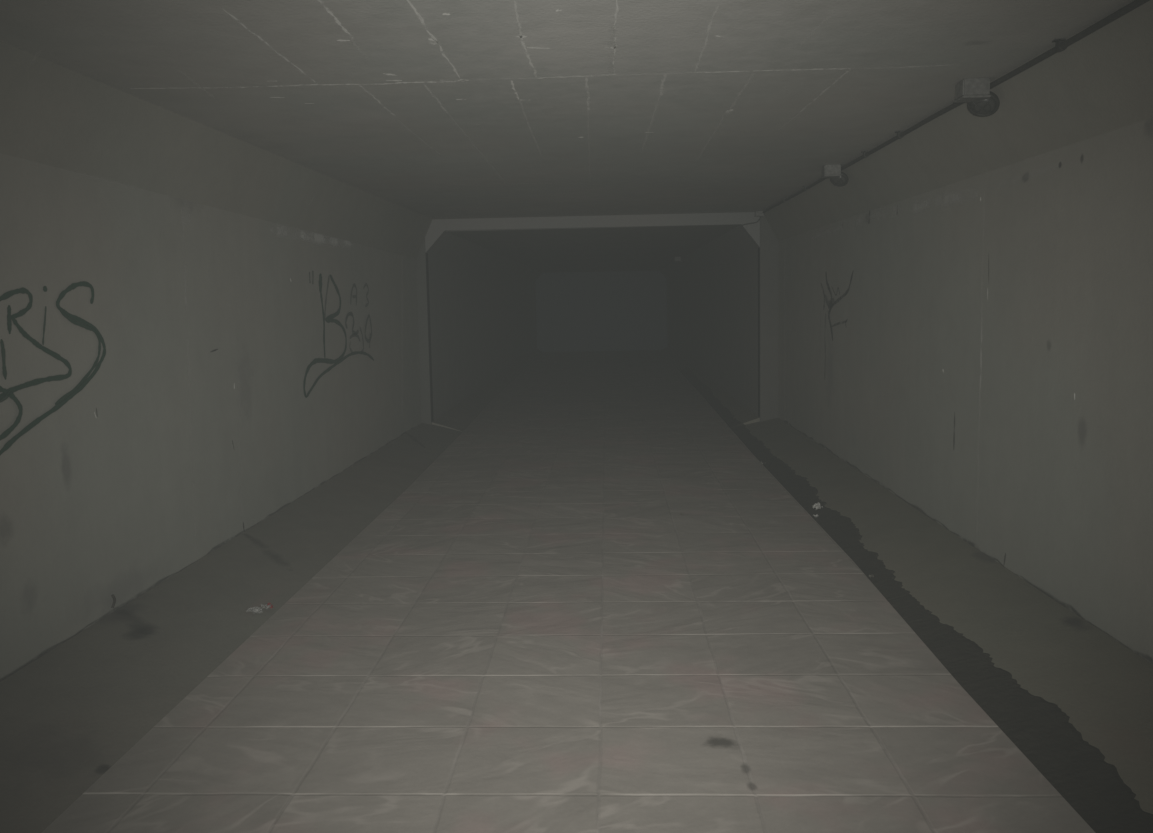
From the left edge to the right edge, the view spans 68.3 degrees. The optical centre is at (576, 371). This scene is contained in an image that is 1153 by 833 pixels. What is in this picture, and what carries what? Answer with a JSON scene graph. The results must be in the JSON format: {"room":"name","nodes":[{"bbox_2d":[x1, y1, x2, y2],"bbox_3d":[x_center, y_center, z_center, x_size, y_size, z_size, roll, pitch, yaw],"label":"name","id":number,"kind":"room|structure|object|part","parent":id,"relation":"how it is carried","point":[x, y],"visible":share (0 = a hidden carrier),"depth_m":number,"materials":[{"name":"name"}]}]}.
{"room":"pedestrian underpass","nodes":[
{"label":"pedestrian underpass","id":0,"kind":"room"},
{"bbox_2d":[0,41,541,680],"bbox_3d":[-1.878,-0.621,11.563,0.752,2.793,29.005,-1,5,3],"label":"wall","id":1,"kind":"structure","parent":0,"point":[198,245],"depth_m":4.67,"materials":[{"name":"concrete"}]},
{"bbox_2d":[0,281,105,454],"bbox_3d":[-2.264,-0.035,3.661,0.011,0.725,0.792,-1,5,3],"label":"graffiti","id":2,"kind":"object","parent":1,"relation":"attached to","point":[73,319],"visible":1,"depth_m":3.62,"materials":[{"name":"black paint"}]},
{"bbox_2d":[0,349,542,832],"bbox_3d":[-1.673,0.634,11.662,0.821,0.269,29.000,-1,5,2],"label":"sidewalk","id":3,"kind":"structure","parent":1,"relation":"attached to","point":[68,715],"depth_m":3.90,"materials":[{"name":"concrete"}]},
{"bbox_2d":[111,594,115,607],"bbox_3d":[-2.216,1.096,4.064,0.020,0.068,0.024,-1,5,2],"label":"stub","id":4,"kind":"object","parent":3,"relation":"on","point":[113,596],"visible":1,"depth_m":4.06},
{"bbox_2d":[246,607,262,613],"bbox_3d":[-1.636,1.213,4.325,0.081,0.031,0.053,-2,5,-14],"label":"crumpled paper","id":5,"kind":"object","parent":3,"relation":"on","point":[254,610],"visible":1,"depth_m":4.32,"materials":[{"name":"white paper"}]},
{"bbox_2d":[261,603,272,608],"bbox_3d":[-1.600,1.210,4.402,0.053,0.031,0.053,-6,7,-44],"label":"wrapper","id":6,"kind":"object","parent":3,"relation":"on","point":[266,606],"visible":1,"depth_m":4.39,"materials":[{"name":"plastic"}]},
{"bbox_2d":[303,270,373,397],"bbox_3d":[-2.053,-0.366,7.432,0.018,0.995,1.871,-1,5,3],"label":"graffiti","id":7,"kind":"object","parent":1,"relation":"attached to","point":[329,318],"visible":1,"depth_m":7.26,"materials":[{"name":"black paint"}]},
{"bbox_2d":[425,212,759,252],"bbox_3d":[0.177,-1.653,10.175,3.980,0.414,0.145,-1,5,2],"label":"trim","id":8,"kind":"structure","parent":1,"relation":"attached to","point":[438,228],"depth_m":10.09,"materials":[{"name":"concrete"}]},
{"bbox_2d":[0,0,1133,218],"bbox_3d":[-0.132,-1.447,3.522,4.570,0.302,13.250,-1,5,2],"label":"ceiling","id":9,"kind":"structure","parent":0,"point":[433,109],"depth_m":3.82,"materials":[{"name":"concrete"}]},
{"bbox_2d":[754,211,763,216],"bbox_3d":[2.143,-1.852,9.959,0.106,0.058,0.067,-1,5,2],"label":"junction box","id":10,"kind":"object","parent":9,"relation":"attached to","point":[757,213],"visible":0.91,"depth_m":9.93,"materials":[{"name":"grey plastic"}]},
{"bbox_2d":[821,164,848,185],"bbox_3d":[2.002,-1.518,6.580,0.207,0.150,0.170,-1,5,2],"label":"lamp","id":11,"kind":"object","parent":9,"relation":"attached to","point":[838,178],"visible":1,"depth_m":6.52,"materials":[{"name":"grey plastic"}]},
{"bbox_3d":[1.962,-1.506,6.550,0.130,0.010,0.106,-1,5,2],"label":"box lid","id":12,"kind":"part","parent":11,"relation":"part of","materials":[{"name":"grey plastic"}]},
{"bbox_3d":[2.036,-1.489,6.596,0.102,0.076,0.097,-1,5,2],"label":"lamp glass","id":13,"kind":"part","parent":11,"relation":"part of","materials":[{"name":"grey glass"}]},
{"bbox_2d":[763,0,1149,212],"bbox_3d":[1.924,-1.304,3.436,0.055,0.044,12.800,-1,5,2],"label":"conduit","id":14,"kind":"object","parent":9,"relation":"attached to","point":[1061,45],"visible":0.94,"depth_m":3.70,"materials":[{"name":"metal"}]},
{"bbox_2d":[954,78,999,116],"bbox_3d":[1.911,-1.304,4.051,0.207,0.150,0.170,-1,5,2],"label":"lamp","id":15,"kind":"object","parent":9,"relation":"attached to","point":[982,102],"visible":1,"depth_m":4.01,"materials":[{"name":"grey plastic"}]},
{"bbox_3d":[1.871,-1.292,4.021,0.130,0.010,0.106,-1,5,2],"label":"box lid","id":16,"kind":"part","parent":15,"relation":"part of","materials":[{"name":"grey plastic"}]},
{"bbox_3d":[1.945,-1.275,4.067,0.102,0.076,0.097,-1,5,2],"label":"lamp glass","id":17,"kind":"part","parent":15,"relation":"part of","materials":[{"name":"grey glass"}]},
{"bbox_2d":[42,350,1094,832],"bbox_3d":[0.267,0.657,11.595,3.550,0.160,29.000,-1,5,2],"label":"floor","id":18,"kind":"structure","parent":0,"point":[596,609],"depth_m":3.52,"materials":[{"name":"tile"}]},
{"bbox_2d":[446,225,738,272],"bbox_3d":[0.453,-2.603,17.975,4.090,0.440,15.730,-1,5,2],"label":"ceiling","id":19,"kind":"structure","parent":0,"point":[610,249],"depth_m":13.33,"materials":[{"name":"grey concrete"}]},
{"bbox_2d":[674,257,683,263],"bbox_3d":[2.134,-2.309,17.635,0.207,0.150,0.170,-1,5,2],"label":"lamp","id":20,"kind":"object","parent":19,"relation":"attached to","point":[680,261],"visible":1,"depth_m":17.59,"materials":[{"name":"grey plastic"}]},
{"bbox_2d":[535,271,666,352],"bbox_3d":[0.762,-1.970,26.016,4.390,2.960,0.400,-1,5,2],"label":"wall","id":21,"kind":"structure","parent":0,"point":[613,310],"depth_m":25.92,"materials":[{"name":"paint"}]},
{"bbox_2d":[659,0,1152,663],"bbox_3d":[2.367,-0.647,11.409,0.716,2.710,29.004,-1,5,2],"label":"wall","id":22,"kind":"structure","parent":0,"point":[989,368],"depth_m":4.51,"materials":[{"name":"concrete"}]},
{"bbox_2d":[416,216,777,424],"bbox_3d":[0.251,-0.617,10.277,4.357,2.500,0.150,-1,5,2],"label":"trim","id":23,"kind":"structure","parent":22,"relation":"attached to","point":[768,262],"depth_m":10.19,"materials":[{"name":"concrete"}]},
{"bbox_2d":[735,217,760,228],"bbox_3d":[2.023,-1.785,10.017,0.314,0.192,0.014,-1,5,2],"label":"cable","id":24,"kind":"object","parent":22,"relation":"attached to","point":[760,217],"visible":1,"depth_m":10.02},
{"bbox_2d":[821,272,852,340],"bbox_3d":[2.332,-0.406,7.653,0.009,1.021,1.053,-1,5,1],"label":"graffiti","id":25,"kind":"object","parent":22,"relation":"attached to","point":[828,287],"visible":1,"depth_m":7.77,"materials":[{"name":"grey paint"}]},
{"bbox_2d":[661,347,1152,813],"bbox_3d":[2.201,0.576,11.518,0.772,0.260,29.000,-1,5,2],"label":"sidewalk","id":26,"kind":"structure","parent":22,"relation":"attached to","point":[1105,688],"depth_m":4.01,"materials":[{"name":"concrete"}]},
{"bbox_2d":[680,367,1152,832],"bbox_3d":[1.948,0.638,10.329,0.268,0.103,16.430,-1,5,2],"label":"gutter","id":27,"kind":"object","parent":26,"relation":"on","point":[1094,788],"visible":0.79,"depth_m":3.27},
{"bbox_2d":[813,502,822,508],"bbox_3d":[1.749,0.971,6.162,0.058,0.047,0.061,-2,5,-13],"label":"crumpled tissue","id":28,"kind":"object","parent":27,"relation":"on","point":[816,505],"visible":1,"depth_m":6.16,"materials":[{"name":"paper"}]}
]}

